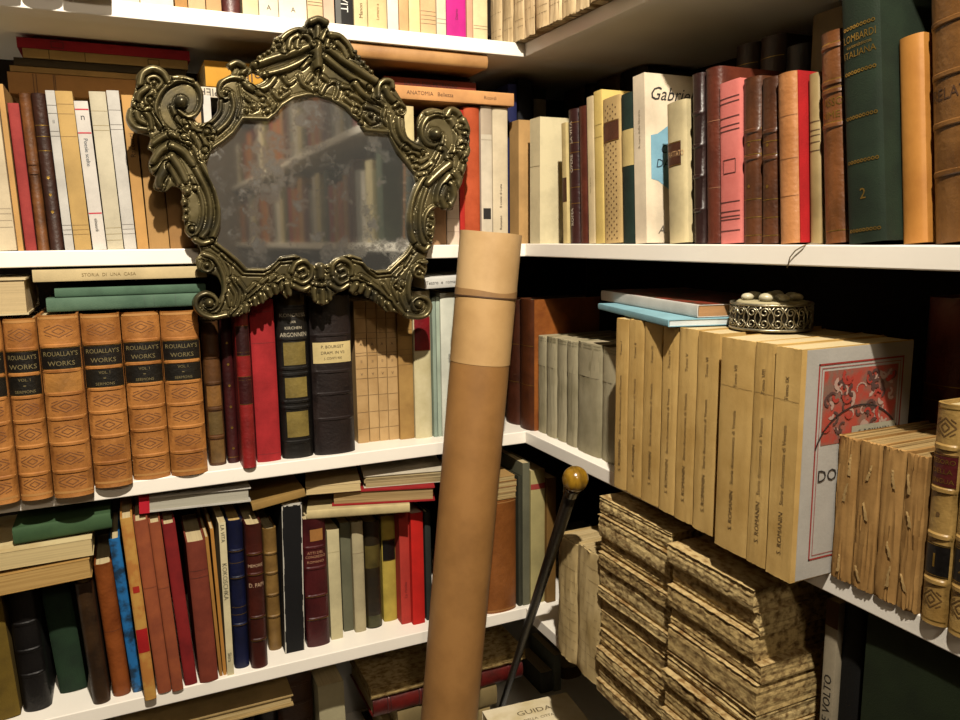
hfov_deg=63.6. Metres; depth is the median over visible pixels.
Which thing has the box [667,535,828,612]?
book
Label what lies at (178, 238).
paperback book
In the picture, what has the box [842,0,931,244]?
hardcover book
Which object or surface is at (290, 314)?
book
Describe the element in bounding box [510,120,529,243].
paperback book
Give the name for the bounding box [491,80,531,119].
hardcover book
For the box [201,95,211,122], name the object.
paperback book
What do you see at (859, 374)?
picture
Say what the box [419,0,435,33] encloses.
paperback book
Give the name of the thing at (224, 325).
book
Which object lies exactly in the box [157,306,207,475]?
book
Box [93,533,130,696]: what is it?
book
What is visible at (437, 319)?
paperback book
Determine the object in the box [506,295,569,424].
book
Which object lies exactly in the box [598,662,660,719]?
book
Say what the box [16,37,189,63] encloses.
paperback book
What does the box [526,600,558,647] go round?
shelf board
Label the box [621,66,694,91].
book
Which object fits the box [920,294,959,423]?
book
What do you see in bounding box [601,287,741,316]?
magazine
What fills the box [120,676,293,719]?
hardcover book
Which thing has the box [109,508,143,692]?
hardcover book
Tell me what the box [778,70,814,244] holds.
book
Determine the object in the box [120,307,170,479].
book
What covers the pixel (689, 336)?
paperback book
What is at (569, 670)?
book
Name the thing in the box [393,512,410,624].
paperback book
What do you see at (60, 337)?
book
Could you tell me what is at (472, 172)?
hardcover book
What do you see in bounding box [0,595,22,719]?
hardcover book
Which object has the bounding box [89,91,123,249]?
paperback book
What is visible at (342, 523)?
paperback book
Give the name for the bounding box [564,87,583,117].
book
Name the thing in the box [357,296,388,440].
paperback book
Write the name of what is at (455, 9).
paperback book
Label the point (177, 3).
paperback book
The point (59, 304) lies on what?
hardcover book
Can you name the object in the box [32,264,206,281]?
paperback book
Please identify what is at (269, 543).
book
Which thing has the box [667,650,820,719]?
book
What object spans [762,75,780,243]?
book
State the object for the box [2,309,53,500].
book
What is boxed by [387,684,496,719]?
hardcover book
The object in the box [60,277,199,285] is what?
hardcover book
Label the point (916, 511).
book
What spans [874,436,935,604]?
book
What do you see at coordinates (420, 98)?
paperback book
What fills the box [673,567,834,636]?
book
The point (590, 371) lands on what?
book
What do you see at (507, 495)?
paperback book
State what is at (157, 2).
paperback book
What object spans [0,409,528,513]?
shelf board
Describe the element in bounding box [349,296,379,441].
paperback book
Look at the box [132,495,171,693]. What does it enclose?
hardcover book
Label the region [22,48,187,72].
paperback book
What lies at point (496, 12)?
book
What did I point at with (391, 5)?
paperback book
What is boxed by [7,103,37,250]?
hardcover book
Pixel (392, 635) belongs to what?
shelf board
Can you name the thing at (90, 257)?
shelf board
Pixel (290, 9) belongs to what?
paperback book
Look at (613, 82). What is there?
book
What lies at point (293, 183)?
mirror glass
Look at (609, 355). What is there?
book
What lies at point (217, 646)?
paperback book
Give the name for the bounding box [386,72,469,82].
hardcover book
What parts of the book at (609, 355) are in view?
spine panel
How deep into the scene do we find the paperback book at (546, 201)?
1.17 m
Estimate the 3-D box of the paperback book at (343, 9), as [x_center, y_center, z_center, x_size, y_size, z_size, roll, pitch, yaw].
[-0.212,-0.561,1.096,0.024,0.197,0.130,-5,10,-24]
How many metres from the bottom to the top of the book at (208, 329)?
0.201 m
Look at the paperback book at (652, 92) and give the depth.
0.94 m
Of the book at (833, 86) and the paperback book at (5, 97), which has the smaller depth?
the book at (833, 86)
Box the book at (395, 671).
[350,624,525,699]
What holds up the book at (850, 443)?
on the shelf board at (941, 637)
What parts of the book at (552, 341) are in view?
spine panel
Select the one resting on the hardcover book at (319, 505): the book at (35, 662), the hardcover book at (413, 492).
the hardcover book at (413, 492)
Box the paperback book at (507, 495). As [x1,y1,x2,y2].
[497,491,515,499]
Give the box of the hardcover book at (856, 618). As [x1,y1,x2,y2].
[838,601,867,719]
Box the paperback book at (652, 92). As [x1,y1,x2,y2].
[633,72,692,243]
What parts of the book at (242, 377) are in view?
spine panel, spine panel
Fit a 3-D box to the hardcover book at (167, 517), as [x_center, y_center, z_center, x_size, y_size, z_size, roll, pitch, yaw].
[-0.438,0.328,1.120,0.030,0.239,0.130,-5,10,-24]
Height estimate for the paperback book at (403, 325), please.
0.215 m
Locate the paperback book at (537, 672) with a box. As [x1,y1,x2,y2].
[522,647,552,693]
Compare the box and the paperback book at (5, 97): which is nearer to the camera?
the box
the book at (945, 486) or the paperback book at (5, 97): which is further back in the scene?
the paperback book at (5, 97)
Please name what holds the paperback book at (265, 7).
on the shelf board at (211, 35)
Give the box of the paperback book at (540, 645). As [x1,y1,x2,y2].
[531,632,560,691]
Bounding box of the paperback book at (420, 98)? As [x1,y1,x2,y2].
[395,85,513,114]
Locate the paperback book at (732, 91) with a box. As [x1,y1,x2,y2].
[720,77,745,243]
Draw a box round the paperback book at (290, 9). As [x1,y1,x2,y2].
[278,0,306,19]
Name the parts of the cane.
ball handle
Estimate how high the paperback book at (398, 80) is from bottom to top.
0.014 m
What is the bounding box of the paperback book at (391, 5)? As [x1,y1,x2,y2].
[386,0,398,29]
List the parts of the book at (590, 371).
spine panel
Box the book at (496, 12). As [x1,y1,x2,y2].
[490,0,502,40]
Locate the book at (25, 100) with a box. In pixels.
[18,93,49,250]
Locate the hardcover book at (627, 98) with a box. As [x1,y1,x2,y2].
[621,91,635,243]
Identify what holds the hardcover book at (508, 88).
on the shelf board at (90, 257)
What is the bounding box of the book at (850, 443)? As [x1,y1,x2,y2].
[831,420,936,583]
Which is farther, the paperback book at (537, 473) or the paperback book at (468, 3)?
the paperback book at (537, 473)
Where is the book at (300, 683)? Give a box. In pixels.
[277,670,312,719]
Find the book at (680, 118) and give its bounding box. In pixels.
[667,98,694,243]
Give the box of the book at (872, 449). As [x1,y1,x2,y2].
[852,427,936,593]
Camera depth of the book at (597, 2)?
0.96 m
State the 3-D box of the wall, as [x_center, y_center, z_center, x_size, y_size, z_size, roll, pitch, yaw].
[1.039,-0.149,-0.062,0.100,2.750,3.705,-5,10,-24]
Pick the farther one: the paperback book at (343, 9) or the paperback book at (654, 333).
the paperback book at (343, 9)
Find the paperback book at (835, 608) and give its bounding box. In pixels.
[820,596,845,719]
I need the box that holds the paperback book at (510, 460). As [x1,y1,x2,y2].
[501,448,529,605]
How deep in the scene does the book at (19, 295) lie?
0.91 m
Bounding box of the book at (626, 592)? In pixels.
[600,565,671,631]
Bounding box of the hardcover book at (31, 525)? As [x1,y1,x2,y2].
[12,499,112,544]
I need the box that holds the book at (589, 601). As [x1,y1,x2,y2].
[577,538,602,684]
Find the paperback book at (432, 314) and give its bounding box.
[429,297,437,436]
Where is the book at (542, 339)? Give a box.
[538,330,610,433]
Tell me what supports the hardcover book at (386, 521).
on the shelf board at (392, 635)
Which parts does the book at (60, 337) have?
spine panel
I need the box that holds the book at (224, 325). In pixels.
[217,317,238,462]
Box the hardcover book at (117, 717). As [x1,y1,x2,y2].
[104,716,119,719]
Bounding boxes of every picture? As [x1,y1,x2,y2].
[820,363,898,445]
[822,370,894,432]
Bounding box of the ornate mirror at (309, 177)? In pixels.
[126,15,469,319]
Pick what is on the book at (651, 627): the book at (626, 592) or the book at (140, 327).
the book at (626, 592)
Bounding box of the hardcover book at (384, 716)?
[368,706,489,719]
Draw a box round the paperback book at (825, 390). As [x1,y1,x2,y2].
[766,336,913,583]
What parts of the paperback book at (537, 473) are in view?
spine panel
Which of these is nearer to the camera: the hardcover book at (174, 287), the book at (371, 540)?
the hardcover book at (174, 287)
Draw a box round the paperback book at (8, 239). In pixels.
[0,111,17,250]
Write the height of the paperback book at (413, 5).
0.197 m
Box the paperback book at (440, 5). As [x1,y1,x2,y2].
[435,0,445,34]
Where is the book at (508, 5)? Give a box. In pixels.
[502,0,513,41]
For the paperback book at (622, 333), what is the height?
0.212 m
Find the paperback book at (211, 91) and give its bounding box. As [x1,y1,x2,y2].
[201,87,217,111]
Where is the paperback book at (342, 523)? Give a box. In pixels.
[331,517,353,631]
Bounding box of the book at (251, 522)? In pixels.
[235,502,267,668]
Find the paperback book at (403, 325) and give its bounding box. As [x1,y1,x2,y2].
[396,312,414,439]
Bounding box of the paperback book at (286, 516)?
[265,498,304,653]
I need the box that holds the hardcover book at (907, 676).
[860,612,959,719]
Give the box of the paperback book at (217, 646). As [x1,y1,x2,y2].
[197,508,222,675]
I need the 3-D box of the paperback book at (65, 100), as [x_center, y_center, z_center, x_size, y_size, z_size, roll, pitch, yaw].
[-0.532,-0.243,1.020,0.025,0.193,0.130,-5,10,-24]
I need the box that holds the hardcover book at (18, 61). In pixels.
[13,57,185,75]
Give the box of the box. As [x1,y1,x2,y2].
[729,290,814,332]
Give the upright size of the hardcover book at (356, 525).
0.182 m
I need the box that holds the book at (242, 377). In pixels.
[231,313,256,467]
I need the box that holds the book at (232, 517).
[219,503,249,668]
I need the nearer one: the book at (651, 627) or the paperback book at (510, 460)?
the book at (651, 627)
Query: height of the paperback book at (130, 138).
0.192 m
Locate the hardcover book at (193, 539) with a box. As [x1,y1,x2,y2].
[179,511,217,682]
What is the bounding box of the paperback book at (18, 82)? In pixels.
[7,71,135,111]
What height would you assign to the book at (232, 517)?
0.223 m
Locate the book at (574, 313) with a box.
[520,295,599,430]
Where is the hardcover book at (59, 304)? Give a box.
[46,292,197,311]
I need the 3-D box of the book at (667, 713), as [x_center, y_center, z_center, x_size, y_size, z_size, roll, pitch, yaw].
[0.308,0.417,0.865,0.150,0.019,0.147,-5,10,-24]
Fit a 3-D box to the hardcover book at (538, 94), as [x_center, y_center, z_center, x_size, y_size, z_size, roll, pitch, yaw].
[0.083,-0.339,1.376,0.026,0.259,0.100,-5,10,-24]
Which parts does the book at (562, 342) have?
spine panel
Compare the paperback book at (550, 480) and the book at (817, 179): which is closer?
the book at (817, 179)
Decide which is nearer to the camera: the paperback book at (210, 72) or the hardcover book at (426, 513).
the paperback book at (210, 72)
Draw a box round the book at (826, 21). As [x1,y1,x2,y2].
[811,6,842,71]
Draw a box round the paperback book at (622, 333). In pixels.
[614,317,634,489]
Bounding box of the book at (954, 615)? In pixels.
[948,501,959,637]
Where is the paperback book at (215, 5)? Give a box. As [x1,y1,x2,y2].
[205,0,221,10]
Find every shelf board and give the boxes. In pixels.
[0,0,634,100]
[0,243,529,267]
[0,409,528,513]
[5,521,590,719]
[345,674,628,719]
[525,0,841,69]
[526,243,959,271]
[526,431,959,656]
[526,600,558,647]
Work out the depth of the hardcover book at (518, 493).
1.29 m
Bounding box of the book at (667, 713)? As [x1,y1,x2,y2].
[661,705,682,719]
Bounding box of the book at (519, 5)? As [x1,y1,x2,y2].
[513,0,530,43]
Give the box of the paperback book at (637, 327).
[626,319,646,497]
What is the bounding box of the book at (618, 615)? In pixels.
[602,599,668,657]
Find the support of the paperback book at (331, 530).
on the shelf board at (392, 635)
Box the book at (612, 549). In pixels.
[601,537,672,590]
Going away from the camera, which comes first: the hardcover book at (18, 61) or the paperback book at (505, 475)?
the hardcover book at (18, 61)
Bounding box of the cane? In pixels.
[498,466,588,707]
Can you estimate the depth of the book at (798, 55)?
0.94 m
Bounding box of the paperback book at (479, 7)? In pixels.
[472,0,486,38]
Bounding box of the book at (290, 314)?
[271,289,312,458]
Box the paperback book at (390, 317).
[385,311,398,439]
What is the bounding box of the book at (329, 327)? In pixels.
[306,292,354,454]
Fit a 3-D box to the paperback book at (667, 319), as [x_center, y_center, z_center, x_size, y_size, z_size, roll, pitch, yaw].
[0.216,-0.057,0.940,0.075,0.008,0.222,-2,9,-11]
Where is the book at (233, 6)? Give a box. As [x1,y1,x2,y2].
[221,0,240,12]
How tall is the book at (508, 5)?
0.193 m
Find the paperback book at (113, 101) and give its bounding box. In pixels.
[106,90,136,248]
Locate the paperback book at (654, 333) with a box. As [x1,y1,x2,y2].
[641,316,728,506]
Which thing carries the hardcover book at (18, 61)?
on the paperback book at (13, 68)
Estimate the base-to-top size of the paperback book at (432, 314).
0.219 m
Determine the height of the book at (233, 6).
0.189 m
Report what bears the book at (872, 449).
on the shelf board at (941, 637)
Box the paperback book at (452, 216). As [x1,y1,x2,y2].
[446,190,458,244]
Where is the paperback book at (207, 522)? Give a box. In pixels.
[202,506,226,674]
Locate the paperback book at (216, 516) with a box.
[209,505,233,675]
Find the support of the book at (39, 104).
on the shelf board at (90, 257)
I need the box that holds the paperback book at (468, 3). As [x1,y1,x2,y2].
[465,0,472,37]
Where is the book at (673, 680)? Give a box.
[661,666,819,719]
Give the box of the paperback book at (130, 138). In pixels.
[121,95,148,248]
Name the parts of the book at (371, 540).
spine panel, spine panel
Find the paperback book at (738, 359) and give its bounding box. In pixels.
[714,328,852,558]
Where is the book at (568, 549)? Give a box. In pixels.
[558,525,601,664]
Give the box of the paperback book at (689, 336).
[674,325,729,524]
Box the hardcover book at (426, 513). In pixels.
[412,502,431,619]
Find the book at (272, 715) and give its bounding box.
[254,710,277,719]
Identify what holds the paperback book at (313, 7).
on the shelf board at (211, 35)
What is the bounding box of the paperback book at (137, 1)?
[119,0,139,2]
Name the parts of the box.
lid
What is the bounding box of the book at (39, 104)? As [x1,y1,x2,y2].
[31,93,64,249]
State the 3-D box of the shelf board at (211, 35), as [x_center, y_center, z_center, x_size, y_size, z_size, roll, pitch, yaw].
[-0.630,-0.433,1.008,2.004,0.020,0.304,-5,10,-24]
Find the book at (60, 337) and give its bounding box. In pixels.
[37,307,94,497]
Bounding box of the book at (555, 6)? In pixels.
[549,0,569,26]
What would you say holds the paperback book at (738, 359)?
on the shelf board at (941, 637)
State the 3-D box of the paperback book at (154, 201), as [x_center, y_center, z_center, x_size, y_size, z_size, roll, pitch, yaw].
[-0.450,-0.249,1.058,0.024,0.191,0.130,-6,10,-24]
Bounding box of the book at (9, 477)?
[0,316,20,504]
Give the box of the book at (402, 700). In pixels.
[350,660,522,716]
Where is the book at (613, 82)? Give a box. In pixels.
[597,75,620,90]
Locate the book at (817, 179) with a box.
[809,72,825,243]
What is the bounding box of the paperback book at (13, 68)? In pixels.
[9,65,136,79]
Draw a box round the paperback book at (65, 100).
[55,91,92,249]
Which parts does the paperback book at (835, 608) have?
spine panel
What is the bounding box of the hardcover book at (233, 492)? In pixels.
[138,480,250,513]
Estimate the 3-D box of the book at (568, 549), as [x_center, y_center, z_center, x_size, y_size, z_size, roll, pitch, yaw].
[0.188,0.343,1.156,0.142,0.184,0.052,-5,10,-24]
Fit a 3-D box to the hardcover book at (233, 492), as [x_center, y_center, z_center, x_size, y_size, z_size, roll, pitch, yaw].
[-0.420,0.181,1.128,0.145,0.027,0.151,-5,10,-24]
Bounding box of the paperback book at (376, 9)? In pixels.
[367,0,386,28]
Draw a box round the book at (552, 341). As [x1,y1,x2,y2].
[547,331,615,438]
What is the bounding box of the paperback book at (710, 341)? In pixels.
[692,326,820,536]
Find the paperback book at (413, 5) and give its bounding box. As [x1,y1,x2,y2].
[408,0,419,31]
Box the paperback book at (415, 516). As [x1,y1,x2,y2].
[408,502,424,624]
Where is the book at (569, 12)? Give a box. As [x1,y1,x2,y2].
[562,0,583,20]
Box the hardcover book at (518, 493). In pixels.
[500,464,521,605]
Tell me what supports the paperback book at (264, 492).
on the book at (251, 522)
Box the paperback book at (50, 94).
[45,90,74,249]
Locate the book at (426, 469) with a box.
[358,455,441,487]
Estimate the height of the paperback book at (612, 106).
0.187 m
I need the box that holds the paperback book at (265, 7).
[258,0,277,16]
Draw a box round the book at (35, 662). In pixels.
[6,588,55,711]
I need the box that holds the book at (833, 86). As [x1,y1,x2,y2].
[821,28,848,244]
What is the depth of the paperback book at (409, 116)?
1.13 m
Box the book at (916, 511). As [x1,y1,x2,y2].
[897,448,934,613]
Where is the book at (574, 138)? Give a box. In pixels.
[568,108,580,243]
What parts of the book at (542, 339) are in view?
spine panel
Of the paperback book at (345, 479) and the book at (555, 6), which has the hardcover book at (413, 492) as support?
the paperback book at (345, 479)
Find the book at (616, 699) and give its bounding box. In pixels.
[596,676,647,719]
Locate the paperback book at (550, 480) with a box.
[544,471,555,602]
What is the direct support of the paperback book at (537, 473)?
on the shelf board at (392, 635)
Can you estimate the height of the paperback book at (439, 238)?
0.195 m
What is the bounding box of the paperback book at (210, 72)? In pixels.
[196,60,262,87]
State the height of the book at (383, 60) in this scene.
0.020 m
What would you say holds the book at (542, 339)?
on the shelf board at (941, 637)
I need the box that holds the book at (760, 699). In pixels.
[668,623,822,715]
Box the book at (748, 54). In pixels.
[736,41,760,68]
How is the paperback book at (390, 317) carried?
on the shelf board at (397, 449)
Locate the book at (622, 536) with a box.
[598,513,673,578]
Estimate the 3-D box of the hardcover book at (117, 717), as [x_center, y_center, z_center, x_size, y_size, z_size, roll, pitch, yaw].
[-0.566,0.639,1.200,0.160,0.215,0.140,-5,10,-24]
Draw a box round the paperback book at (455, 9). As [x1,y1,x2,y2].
[446,0,465,36]
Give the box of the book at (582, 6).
[576,0,602,13]
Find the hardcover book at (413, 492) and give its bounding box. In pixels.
[332,466,434,505]
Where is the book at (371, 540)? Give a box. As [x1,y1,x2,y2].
[359,515,381,628]
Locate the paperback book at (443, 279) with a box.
[411,271,456,288]
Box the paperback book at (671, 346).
[659,326,689,515]
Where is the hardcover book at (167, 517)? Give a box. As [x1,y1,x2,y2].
[160,510,196,685]
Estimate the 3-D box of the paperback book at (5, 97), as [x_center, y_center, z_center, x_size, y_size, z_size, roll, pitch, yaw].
[-0.593,-0.239,0.992,0.006,0.196,0.130,-6,10,-24]
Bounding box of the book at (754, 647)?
[667,583,825,661]
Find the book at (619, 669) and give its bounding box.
[596,644,665,715]
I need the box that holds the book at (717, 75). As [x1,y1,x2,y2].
[706,66,783,243]
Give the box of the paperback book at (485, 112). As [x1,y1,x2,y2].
[477,106,491,231]
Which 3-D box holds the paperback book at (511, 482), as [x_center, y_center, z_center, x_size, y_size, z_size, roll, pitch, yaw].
[-0.007,0.194,1.310,0.084,0.010,0.140,-5,10,-24]
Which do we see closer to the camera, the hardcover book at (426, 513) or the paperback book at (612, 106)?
the paperback book at (612, 106)
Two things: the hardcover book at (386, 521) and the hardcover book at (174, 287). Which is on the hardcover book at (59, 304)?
the hardcover book at (174, 287)
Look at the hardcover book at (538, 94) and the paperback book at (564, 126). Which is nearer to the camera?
the paperback book at (564, 126)
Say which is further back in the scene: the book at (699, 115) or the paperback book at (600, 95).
the paperback book at (600, 95)
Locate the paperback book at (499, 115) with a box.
[492,108,507,232]
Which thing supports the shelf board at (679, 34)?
attached to the wall
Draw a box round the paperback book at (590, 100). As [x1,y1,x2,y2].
[587,95,595,243]
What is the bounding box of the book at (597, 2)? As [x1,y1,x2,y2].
[590,0,612,4]
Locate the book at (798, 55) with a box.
[786,42,811,71]
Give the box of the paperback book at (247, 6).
[240,0,258,14]
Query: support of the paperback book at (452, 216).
on the shelf board at (90, 257)
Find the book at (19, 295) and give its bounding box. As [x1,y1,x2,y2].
[0,274,39,315]
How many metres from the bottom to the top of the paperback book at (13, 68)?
0.007 m
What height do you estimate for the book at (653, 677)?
0.025 m
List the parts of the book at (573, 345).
spine panel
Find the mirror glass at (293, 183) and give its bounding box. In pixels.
[206,97,415,269]
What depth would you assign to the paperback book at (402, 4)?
1.08 m
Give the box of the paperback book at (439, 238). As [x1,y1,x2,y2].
[414,117,446,244]
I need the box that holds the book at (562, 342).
[557,334,615,442]
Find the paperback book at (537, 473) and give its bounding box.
[506,449,544,601]
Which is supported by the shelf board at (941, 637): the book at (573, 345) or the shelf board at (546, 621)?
the book at (573, 345)
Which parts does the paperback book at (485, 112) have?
spine panel, spine panel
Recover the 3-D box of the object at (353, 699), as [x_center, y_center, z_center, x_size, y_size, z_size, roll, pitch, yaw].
[-0.704,0.722,1.320,2.054,0.596,0.001,-5,10,-24]
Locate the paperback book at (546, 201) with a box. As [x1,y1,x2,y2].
[530,117,568,243]
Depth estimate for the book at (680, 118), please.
0.88 m
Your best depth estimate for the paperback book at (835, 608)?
0.75 m
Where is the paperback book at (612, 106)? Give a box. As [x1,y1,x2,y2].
[603,94,623,243]
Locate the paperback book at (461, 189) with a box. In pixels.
[459,110,464,235]
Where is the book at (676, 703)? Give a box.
[664,686,708,719]
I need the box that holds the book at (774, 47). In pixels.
[760,33,812,71]
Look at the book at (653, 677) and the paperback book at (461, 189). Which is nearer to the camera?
the book at (653, 677)
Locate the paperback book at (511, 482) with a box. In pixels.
[498,478,516,487]
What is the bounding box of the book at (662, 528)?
[599,492,706,548]
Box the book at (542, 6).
[536,0,557,32]
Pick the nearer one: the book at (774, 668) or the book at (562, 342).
the book at (774, 668)
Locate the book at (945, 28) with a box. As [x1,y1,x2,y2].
[931,0,959,244]
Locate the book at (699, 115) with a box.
[692,72,707,243]
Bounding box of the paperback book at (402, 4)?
[398,0,408,30]
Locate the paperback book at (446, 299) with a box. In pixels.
[423,289,454,436]
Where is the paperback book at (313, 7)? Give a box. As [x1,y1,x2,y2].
[306,0,322,18]
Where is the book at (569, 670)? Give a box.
[558,651,581,679]
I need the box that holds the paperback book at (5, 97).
[0,84,25,250]
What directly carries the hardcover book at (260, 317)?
on the shelf board at (397, 449)
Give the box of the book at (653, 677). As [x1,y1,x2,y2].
[600,627,665,696]
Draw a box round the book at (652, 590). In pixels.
[598,550,671,611]
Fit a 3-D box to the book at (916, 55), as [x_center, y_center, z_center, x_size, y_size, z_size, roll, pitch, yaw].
[0.431,-0.187,0.672,0.170,0.170,0.039,-5,10,-24]
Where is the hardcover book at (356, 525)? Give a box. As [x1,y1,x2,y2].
[346,516,365,632]
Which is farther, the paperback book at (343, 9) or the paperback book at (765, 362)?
the paperback book at (343, 9)
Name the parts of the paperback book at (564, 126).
spine panel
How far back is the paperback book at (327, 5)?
1.04 m
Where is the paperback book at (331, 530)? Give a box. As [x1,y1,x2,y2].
[325,518,342,639]
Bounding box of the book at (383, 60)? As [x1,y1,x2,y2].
[350,42,487,77]
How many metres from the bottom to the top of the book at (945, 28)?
0.216 m
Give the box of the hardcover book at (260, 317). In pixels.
[248,298,280,461]
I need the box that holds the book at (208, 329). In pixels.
[198,316,226,465]
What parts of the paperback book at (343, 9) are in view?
spine panel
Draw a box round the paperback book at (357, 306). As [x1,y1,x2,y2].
[349,297,369,443]
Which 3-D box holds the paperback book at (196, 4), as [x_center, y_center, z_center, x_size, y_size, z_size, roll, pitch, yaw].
[-0.384,-0.545,1.018,0.020,0.193,0.130,-5,10,-24]
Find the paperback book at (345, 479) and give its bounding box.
[305,466,360,494]
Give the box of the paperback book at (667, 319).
[598,303,728,326]
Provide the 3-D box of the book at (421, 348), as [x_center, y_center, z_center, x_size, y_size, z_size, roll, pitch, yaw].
[-0.115,0.000,1.257,0.028,0.231,0.131,-5,10,-24]
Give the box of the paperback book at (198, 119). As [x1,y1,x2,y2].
[193,112,200,247]
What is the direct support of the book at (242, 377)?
on the shelf board at (397, 449)
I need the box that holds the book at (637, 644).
[601,609,667,672]
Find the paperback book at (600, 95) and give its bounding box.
[594,89,629,243]
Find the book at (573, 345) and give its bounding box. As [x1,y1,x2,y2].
[567,336,615,447]
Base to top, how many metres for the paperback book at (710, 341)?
0.212 m
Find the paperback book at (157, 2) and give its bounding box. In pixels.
[139,0,172,5]
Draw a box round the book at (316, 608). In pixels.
[299,492,329,646]
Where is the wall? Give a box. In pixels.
[583,258,586,520]
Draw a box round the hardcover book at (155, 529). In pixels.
[148,512,182,691]
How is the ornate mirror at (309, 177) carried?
attached to the shelf board at (90, 257)
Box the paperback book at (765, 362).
[746,332,883,568]
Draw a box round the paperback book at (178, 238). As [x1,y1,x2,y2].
[165,187,195,248]
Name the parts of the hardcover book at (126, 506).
spine panel, spine panel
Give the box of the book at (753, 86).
[743,75,770,243]
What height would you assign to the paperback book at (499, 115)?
0.206 m
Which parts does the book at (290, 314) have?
spine panel, spine panel, spine panel, spine panel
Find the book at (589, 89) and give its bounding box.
[584,83,596,104]
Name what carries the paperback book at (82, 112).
on the shelf board at (90, 257)
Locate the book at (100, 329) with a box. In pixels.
[80,309,132,487]
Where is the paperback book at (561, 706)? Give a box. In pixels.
[482,692,587,719]
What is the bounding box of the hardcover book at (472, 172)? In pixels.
[459,107,479,230]
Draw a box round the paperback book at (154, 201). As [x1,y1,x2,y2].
[137,134,169,248]
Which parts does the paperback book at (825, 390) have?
red frame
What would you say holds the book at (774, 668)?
on the book at (760, 699)
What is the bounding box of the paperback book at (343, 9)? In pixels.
[334,0,352,24]
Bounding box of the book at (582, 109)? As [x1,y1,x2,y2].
[579,105,588,243]
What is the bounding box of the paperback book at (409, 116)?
[404,106,413,140]
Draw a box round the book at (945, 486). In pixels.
[921,398,959,627]
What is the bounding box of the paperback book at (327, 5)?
[322,0,334,22]
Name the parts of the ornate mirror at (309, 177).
frame moulding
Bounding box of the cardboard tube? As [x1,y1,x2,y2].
[421,230,521,719]
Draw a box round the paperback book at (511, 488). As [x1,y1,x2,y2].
[498,486,515,493]
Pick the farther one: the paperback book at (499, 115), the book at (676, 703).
the paperback book at (499, 115)
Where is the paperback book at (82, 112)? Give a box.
[74,101,107,249]
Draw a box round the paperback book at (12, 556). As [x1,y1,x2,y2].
[0,514,94,570]
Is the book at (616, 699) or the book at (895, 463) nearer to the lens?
the book at (895, 463)
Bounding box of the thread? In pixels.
[787,243,818,267]
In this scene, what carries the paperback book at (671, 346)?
on the shelf board at (941, 637)
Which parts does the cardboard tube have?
lid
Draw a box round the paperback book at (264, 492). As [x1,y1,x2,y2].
[247,474,305,510]
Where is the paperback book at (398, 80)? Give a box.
[379,76,475,90]
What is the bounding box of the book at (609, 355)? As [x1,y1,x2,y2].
[602,345,615,464]
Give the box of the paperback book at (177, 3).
[173,0,187,7]
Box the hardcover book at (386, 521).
[376,513,396,621]
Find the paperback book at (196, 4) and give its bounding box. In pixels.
[187,0,205,9]
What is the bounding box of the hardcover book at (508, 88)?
[489,84,516,232]
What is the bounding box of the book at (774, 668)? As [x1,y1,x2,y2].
[670,608,823,684]
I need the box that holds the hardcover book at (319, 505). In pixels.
[307,493,409,518]
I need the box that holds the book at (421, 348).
[411,288,431,438]
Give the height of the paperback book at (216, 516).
0.228 m
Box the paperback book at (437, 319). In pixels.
[429,295,441,436]
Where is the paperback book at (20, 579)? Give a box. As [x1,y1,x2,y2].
[0,543,94,595]
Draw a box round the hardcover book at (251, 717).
[239,716,253,719]
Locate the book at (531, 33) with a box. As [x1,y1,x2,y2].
[525,0,545,39]
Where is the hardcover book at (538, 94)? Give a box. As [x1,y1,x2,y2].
[532,88,545,118]
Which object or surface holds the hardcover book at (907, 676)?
on the shelf board at (546, 621)
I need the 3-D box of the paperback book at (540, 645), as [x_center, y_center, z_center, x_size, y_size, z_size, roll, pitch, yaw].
[0.138,0.633,1.627,0.017,0.079,0.100,-5,10,-24]
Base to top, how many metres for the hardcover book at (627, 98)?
0.186 m
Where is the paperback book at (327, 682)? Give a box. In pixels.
[311,664,345,719]
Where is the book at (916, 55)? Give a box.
[899,32,935,244]
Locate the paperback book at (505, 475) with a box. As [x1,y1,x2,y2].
[439,459,514,481]
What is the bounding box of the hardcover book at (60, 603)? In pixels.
[41,581,87,693]
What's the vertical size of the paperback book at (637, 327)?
0.213 m
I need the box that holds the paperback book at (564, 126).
[561,122,570,243]
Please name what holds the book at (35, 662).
on the shelf board at (392, 635)
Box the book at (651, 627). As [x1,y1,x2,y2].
[598,585,667,646]
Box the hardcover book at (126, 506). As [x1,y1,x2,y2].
[120,496,156,700]
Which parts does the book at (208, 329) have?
spine panel, spine panel, spine panel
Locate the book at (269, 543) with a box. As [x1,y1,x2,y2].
[255,508,281,650]
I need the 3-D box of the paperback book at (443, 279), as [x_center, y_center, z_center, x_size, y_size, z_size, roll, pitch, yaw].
[-0.049,-0.130,1.240,0.134,0.017,0.130,-7,11,-24]
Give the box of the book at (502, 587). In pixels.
[487,497,515,613]
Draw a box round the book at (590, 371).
[578,338,615,457]
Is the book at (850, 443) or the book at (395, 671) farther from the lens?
the book at (395, 671)
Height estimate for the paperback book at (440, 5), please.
0.193 m
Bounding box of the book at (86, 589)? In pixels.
[74,547,110,704]
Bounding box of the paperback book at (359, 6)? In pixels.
[353,0,367,26]
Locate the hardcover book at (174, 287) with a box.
[54,281,205,297]

